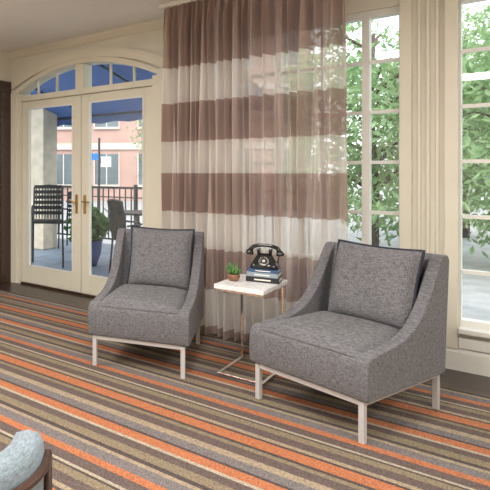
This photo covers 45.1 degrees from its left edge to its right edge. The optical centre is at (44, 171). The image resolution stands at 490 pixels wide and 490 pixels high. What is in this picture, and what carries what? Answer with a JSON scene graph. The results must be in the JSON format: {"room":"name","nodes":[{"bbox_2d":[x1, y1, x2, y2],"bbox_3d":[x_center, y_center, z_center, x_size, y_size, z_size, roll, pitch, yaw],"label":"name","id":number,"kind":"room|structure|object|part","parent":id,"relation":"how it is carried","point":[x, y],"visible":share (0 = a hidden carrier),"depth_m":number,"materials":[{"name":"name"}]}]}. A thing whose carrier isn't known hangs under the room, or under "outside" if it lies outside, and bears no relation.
{"room":"living room","nodes":[
{"label":"living room","id":0,"kind":"room"},
{"bbox_2d":[0,50,10,81],"bbox_3d":[-2.965,-0.060,3.544,0.150,2.720,7.500,0,0,42],"label":"wall","id":1,"kind":"structure","parent":0,"point":[5,61],"depth_m":6.21,"materials":[{"name":"paint"}]},
{"bbox_2d":[0,0,180,51],"bbox_3d":[-0.386,-1.495,1.290,7.000,0.150,7.900,0,0,42],"label":"ceiling","id":2,"kind":"structure","parent":0,"point":[23,23],"depth_m":4.88,"materials":[{"name":"paint"}]},
{"bbox_2d":[159,0,201,9],"bbox_3d":[1.547,-1.403,3.990,1.520,0.031,0.040,0,0,42],"label":"track","id":3,"kind":"object","parent":2,"relation":"attached to","point":[177,3],"depth_m":4.39,"materials":[{"name":"beige metal"}]},
{"bbox_2d":[161,0,347,342],"bbox_3d":[1.521,-0.049,4.013,1.413,2.673,0.173,0,0,42],"label":"curtain","id":4,"kind":"object","parent":2,"relation":"hanging from","point":[254,109],"visible":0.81,"depth_m":3.97,"materials":[{"name":"fabric"}]},
{"bbox_2d":[227,273,239,280],"bbox_3d":[1.232,0.688,3.446,0.084,0.045,0.084,0,0,42],"label":"plant pot","id":5,"kind":"object","parent":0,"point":[231,276],"depth_m":3.42,"materials":[{"name":"brown ceramic"}]},
{"bbox_2d":[0,282,489,396],"bbox_3d":[-0.353,1.360,1.327,6.700,0.120,7.700,0,0,42],"label":"floor","id":6,"kind":"structure","parent":0,"point":[453,379],"depth_m":4.22,"materials":[{"name":"brown wood"}]},
{"bbox_2d":[21,281,95,297],"bbox_3d":[0.437,1.290,5.641,1.748,0.019,0.210,0,0,42],"label":"threshold","id":7,"kind":"object","parent":6,"relation":"on","point":[22,282],"visible":0.21,"depth_m":5.75,"materials":[{"name":"brown wood"}]},
{"bbox_2d":[0,290,489,489],"bbox_3d":[-0.545,1.296,1.083,6.620,0.008,7.040,0,0,42],"label":"carpet","id":8,"kind":"object","parent":6,"relation":"on","point":[129,420],"visible":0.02,"depth_m":2.72,"materials":[{"name":"multicoloured carpet"}]},
{"bbox_2d":[0,429,51,489],"bbox_3d":[-0.327,0.995,1.431,0.664,0.588,0.566,0,0,22],"label":"armchair","id":9,"kind":"object","parent":8,"relation":"on","point":[25,464],"visible":1,"depth_m":1.34,"materials":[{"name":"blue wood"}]},
{"bbox_3d":[-0.349,0.770,1.376,0.664,0.048,0.447,0,0,22],"label":"wooden arm rail","id":10,"kind":"part","parent":9,"relation":"part of","materials":[{"name":"brown wood"}]},
{"bbox_2d":[88,226,203,378],"bbox_3d":[0.748,0.852,3.758,0.659,0.877,0.826,0,0,23],"label":"lounge chair","id":11,"kind":"object","parent":8,"relation":"on","point":[152,294],"visible":1,"depth_m":3.69,"materials":[{"name":"grey fabric"}]},
{"bbox_3d":[0.481,0.767,3.889,0.062,0.637,0.790,0,0,23],"label":"arm","id":12,"kind":"part","parent":11,"relation":"part of"},
{"bbox_3d":[0.602,0.979,3.419,0.659,0.214,0.089,0,0,23],"label":"seat","id":13,"kind":"part","parent":11,"relation":"part of","materials":[{"name":"grey fabric"}]},
{"bbox_2d":[98,284,187,313],"bbox_3d":[0.711,0.858,3.671,0.536,0.056,0.604,0,0,23],"label":"seat cushion","id":14,"kind":"object","parent":11,"relation":"on","point":[130,298],"depth_m":3.49,"materials":[{"name":"grey fabric"}]},
{"bbox_2d":[128,227,192,290],"bbox_3d":[0.859,0.641,3.924,0.464,0.450,0.168,1,-15,23],"label":"pillow","id":15,"kind":"object","parent":11,"relation":"on","point":[158,258],"depth_m":3.85,"materials":[{"name":"grey fabric"}]},
{"bbox_3d":[1.027,0.767,3.654,0.062,0.637,0.790,0,0,23],"label":"arm","id":16,"kind":"part","parent":11,"relation":"part of"},
{"bbox_2d":[214,274,287,386],"bbox_3d":[1.337,1.001,3.412,0.310,0.580,0.440,0,0,42],"label":"side table","id":17,"kind":"object","parent":8,"relation":"on","point":[243,287],"visible":0.79,"depth_m":3.33,"materials":[{"name":"white stone"}]},
{"bbox_2d":[226,263,241,280],"bbox_3d":[1.234,0.650,3.446,0.101,0.121,0.086,0,0,12],"label":"potted succulent","id":18,"kind":"object","parent":17,"relation":"on","point":[233,274],"visible":1,"depth_m":3.42,"materials":[{"name":"plant"}]},
{"bbox_2d":[246,267,282,283],"bbox_3d":[1.436,0.668,3.450,0.200,0.084,0.156,0,0,32],"label":"book stack","id":19,"kind":"object","parent":17,"relation":"on","point":[253,275],"visible":0.98,"depth_m":3.39,"materials":[{"name":"blue paper"}]},
{"bbox_2d":[246,243,284,269],"bbox_3d":[1.435,0.548,3.446,0.238,0.156,0.134,0,0,28],"label":"rotary telephone","id":20,"kind":"object","parent":19,"relation":"on","point":[267,261],"visible":1,"depth_m":3.42,"materials":[{"name":"black plastic"}]},
{"bbox_2d":[249,239,448,444],"bbox_3d":[1.689,0.852,2.949,0.826,0.877,0.659,0,0,-31],"label":"lounge chair","id":21,"kind":"object","parent":8,"relation":"on","point":[369,325],"visible":1,"depth_m":2.83,"materials":[{"name":"grey fabric"}]},
{"bbox_3d":[1.551,0.767,3.212,0.790,0.637,0.062,0,0,-31],"label":"arm","id":22,"kind":"part","parent":21,"relation":"part of"},
{"bbox_3d":[1.372,0.979,2.761,0.089,0.214,0.659,0,0,-31],"label":"seat","id":23,"kind":"part","parent":21,"relation":"part of","materials":[{"name":"grey fabric"}]},
{"bbox_2d":[260,311,399,356],"bbox_3d":[1.608,0.858,2.901,0.604,0.056,0.536,0,0,-31],"label":"seat cushion","id":24,"kind":"object","parent":21,"relation":"on","point":[336,333],"depth_m":2.80,"materials":[{"name":"grey fabric"}]},
{"bbox_2d":[328,241,421,328],"bbox_3d":[1.876,0.641,3.017,0.168,0.450,0.464,17,-8,-30],"label":"pillow","id":25,"kind":"object","parent":21,"relation":"on","point":[380,286],"depth_m":2.93,"materials":[{"name":"grey fabric"}]},
{"bbox_3d":[1.853,0.767,2.701,0.790,0.637,0.062,0,0,-31],"label":"arm","id":26,"kind":"part","parent":21,"relation":"part of"},
{"bbox_2d":[11,0,489,340],"bbox_3d":[2.156,-0.060,4.114,7.000,2.720,0.200,0,0,42],"label":"wall","id":27,"kind":"structure","parent":0,"point":[151,41],"depth_m":3.60,"materials":[{"name":"paint"}]},
{"bbox_2d":[22,95,80,292],"bbox_3d":[0.071,0.233,5.888,0.866,2.095,0.045,0,0,42],"label":"leaf","id":28,"kind":"object","parent":27,"relation":"attached to","point":[35,275],"visible":0.93,"depth_m":5.83,"materials":[{"name":"beige paint"}]},
{"bbox_2d":[28,104,72,272],"bbox_3d":[0.053,0.175,5.868,0.664,1.818,0.006,0,0,42],"label":"bead","id":29,"kind":"object","parent":28,"relation":"attached to","point":[64,104],"visible":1,"depth_m":5.84,"materials":[{"name":"paint"}]},
{"bbox_2d":[0,47,162,283],"bbox_3d":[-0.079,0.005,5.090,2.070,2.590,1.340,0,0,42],"label":"door frame","id":30,"kind":"structure","parent":27,"relation":"attached to","point":[119,52],"depth_m":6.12,"materials":[{"name":"beige paint"}]},
{"bbox_2d":[8,18,163,59],"bbox_3d":[2.071,-1.380,4.019,6.700,0.080,0.055,0,0,42],"label":"trim","id":31,"kind":"structure","parent":27,"relation":"attached to","point":[157,24],"depth_m":5.44,"materials":[{"name":"beige paint"}]},
{"bbox_2d":[37,63,135,93],"bbox_3d":[0.404,-0.998,5.604,1.296,0.236,0.030,0,0,42],"label":"muntin","id":32,"kind":"object","parent":27,"relation":"attached to","point":[110,64],"visible":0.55,"depth_m":5.36,"materials":[{"name":"beige wood"}]},
{"bbox_2d":[30,64,155,125],"bbox_3d":[0.502,-1.150,7.432,4.430,0.700,2.523,0,0,42],"label":"awning","id":33,"kind":"object","parent":27,"relation":"attached to","point":[128,110],"visible":0.21,"depth_m":7.89,"materials":[{"name":"fabric"}]},
{"bbox_2d":[81,86,151,295],"bbox_3d":[0.720,0.233,5.303,0.866,2.095,0.045,0,0,42],"label":"leaf","id":34,"kind":"object","parent":27,"relation":"attached to","point":[91,285],"visible":0.72,"depth_m":5.51,"materials":[{"name":"beige paint"}]},
{"bbox_2d":[89,96,143,278],"bbox_3d":[0.703,0.175,5.284,0.664,1.818,0.006,0,0,42],"label":"bead","id":35,"kind":"object","parent":34,"relation":"attached to","point":[142,97],"visible":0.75,"depth_m":5.14,"materials":[{"name":"paint"}]},
{"bbox_2d":[345,6,398,244],"bbox_3d":[1.907,-0.075,4.285,1.700,2.190,0.080,0,0,42],"label":"frame","id":36,"kind":"object","parent":27,"relation":"attached to","point":[366,18],"visible":0.06,"depth_m":3.84,"materials":[{"name":"paint"}]},
{"bbox_2d":[399,0,457,348],"bbox_3d":[2.591,-0.071,3.565,0.320,2.458,0.035,0,0,42],"label":"trim","id":37,"kind":"structure","parent":27,"relation":"attached to","point":[405,6],"depth_m":3.54,"materials":[{"name":"beige paint"}]},
{"bbox_2d":[445,347,489,376],"bbox_3d":[2.852,1.230,3.332,4.620,0.140,0.030,0,0,42],"label":"baseboard","id":38,"kind":"structure","parent":27,"relation":"attached to","point":[469,361],"depth_m":3.41,"materials":[{"name":"paint"}]},
{"bbox_2d":[458,0,489,329],"bbox_3d":[3.349,-0.075,2.987,1.620,2.190,0.080,0,0,42],"label":"frame","id":39,"kind":"object","parent":27,"relation":"attached to","point":[474,323],"visible":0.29,"depth_m":3.48,"materials":[{"name":"paint"}]},
{"bbox_2d":[458,326,489,353],"bbox_3d":[2.580,1.085,3.591,3.630,0.140,0.130,0,0,42],"label":"trim","id":40,"kind":"structure","parent":27,"relation":"attached to","point":[477,345],"depth_m":3.39,"materials":[{"name":"paint"}]},
{"label":"outside","id":41,"kind":"structure","parent":0,"visible":0},
{"bbox_2d":[57,185,489,320],"bbox_3d":[18.999,1.630,36.045,100.000,0.060,69.800,0,0,42],"label":"ground","id":42,"kind":"structure","parent":41,"point":[475,288],"depth_m":10.10,"materials":[{"name":"concrete"}]},
{"bbox_2d":[32,238,114,276],"bbox_3d":[0.128,1.460,8.362,7.000,0.280,3.400,0,0,42],"label":"deck","id":43,"kind":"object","parent":42,"relation":"on","point":[50,258],"visible":0.08,"depth_m":8.04,"materials":[{"name":"grey concrete"}]},
{"bbox_2d":[31,109,56,249],"bbox_3d":[-0.041,-0.140,9.167,0.370,2.920,0.370,0,0,42],"label":"stone pillar","id":44,"kind":"structure","parent":43,"relation":"on","point":[43,122],"depth_m":9.01,"materials":[{"name":"beige stone"}]},
{"bbox_2d":[31,184,63,267],"bbox_3d":[0.037,0.750,7.482,0.468,1.135,0.517,0,0,2],"label":"patio chair","id":45,"kind":"object","parent":43,"relation":"on","point":[33,207],"visible":0.98,"depth_m":7.66,"materials":[{"name":"black metal"}]},
{"bbox_2d":[58,191,71,248],"bbox_3d":[0.528,0.825,9.203,0.468,0.985,0.517,0,0,22],"label":"patio chair","id":46,"kind":"object","parent":43,"relation":"on","point":[69,210],"visible":0.27,"depth_m":9.43,"materials":[{"name":"black metal"}]},
{"bbox_2d":[64,206,110,266],"bbox_3d":[0.638,0.865,7.439,0.828,0.909,0.757,0,0,42],"label":"potted shrub","id":47,"kind":"object","parent":43,"relation":"on","point":[100,222],"visible":0.44,"depth_m":7.32,"materials":[{"name":"green plant"}]},
{"bbox_2d":[92,240,102,266],"bbox_3d":[0.622,1.139,7.446,0.400,0.360,0.400,0,0,42],"label":"pot","id":48,"kind":"object","parent":47,"relation":"on","point":[96,244],"depth_m":7.31,"materials":[{"name":"blue ceramic"}]},
{"bbox_2d":[57,185,141,239],"bbox_3d":[1.119,0.770,9.556,6.925,1.100,0.050,0,0,42],"label":"railing","id":49,"kind":"object","parent":43,"relation":"on","point":[135,187],"visible":0.12,"depth_m":9.47,"materials":[{"name":"black metal"}]},
{"bbox_2d":[107,198,141,272],"bbox_3d":[1.092,0.825,6.701,0.517,0.985,0.468,0,0,-18],"label":"patio chair","id":50,"kind":"object","parent":43,"relation":"on","point":[117,220],"visible":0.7,"depth_m":6.67,"materials":[{"name":"black metal"}]},
{"bbox_2d":[124,210,141,223],"bbox_3d":[1.366,0.952,7.719,0.780,0.735,0.780,0,0,42],"label":"patio table","id":51,"kind":"object","parent":43,"relation":"on","point":[138,213],"visible":0.16,"depth_m":7.60,"materials":[{"name":"grey stone"}]},
{"bbox_2d":[57,119,141,200],"bbox_3d":[2.587,-6.400,32.348,24.000,16.000,6.140,0,0,6],"label":"building","id":52,"kind":"structure","parent":42,"relation":"on","point":[123,171],"depth_m":29.26,"materials":[{"name":"paint"}]},
{"bbox_2d":[92,138,110,210],"bbox_3d":[1.544,0.300,15.519,0.800,2.600,0.070,0,0,0],"label":"street sign","id":53,"kind":"object","parent":42,"relation":"on","point":[104,161],"visible":0.74,"depth_m":15.49,"materials":[{"name":"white metal"}]},
{"bbox_2d":[126,119,141,176],"bbox_3d":[4.435,-0.555,19.797,2.412,4.316,2.755,0,0,42],"label":"street tree","id":54,"kind":"object","parent":42,"relation":"on","point":[140,142],"visible":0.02,"depth_m":19.61,"materials":[{"name":"green plant"}]},
{"bbox_2d":[346,16,489,245],"bbox_3d":[6.444,-0.882,10.289,4.220,4.970,4.160,0,0,42],"label":"street tree","id":55,"kind":"object","parent":42,"relation":"on","point":[381,178],"visible":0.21,"depth_m":9.69,"materials":[{"name":"green plant"}]},
{"bbox_2d":[360,3,489,237],"bbox_3d":[10.378,-1.270,12.770,4.795,5.744,4.960,0,0,42],"label":"street tree","id":56,"kind":"object","parent":42,"relation":"on","point":[466,229],"visible":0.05,"depth_m":12.54,"materials":[{"name":"green plant"}]},
{"bbox_2d":[372,3,489,258],"bbox_3d":[7.774,-0.777,8.065,4.326,4.783,4.485,0,0,42],"label":"street tree","id":57,"kind":"object","parent":42,"relation":"on","point":[477,72],"visible":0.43,"depth_m":8.00,"materials":[{"name":"green plant"}]},
{"bbox_2d":[383,74,489,206],"bbox_3d":[26.018,-1.600,21.423,20.000,6.400,6.140,0,0,42],"label":"building","id":58,"kind":"structure","parent":42,"relation":"on","point":[482,198],"depth_m":25.53,"materials":[{"name":"paint"}]}
]}

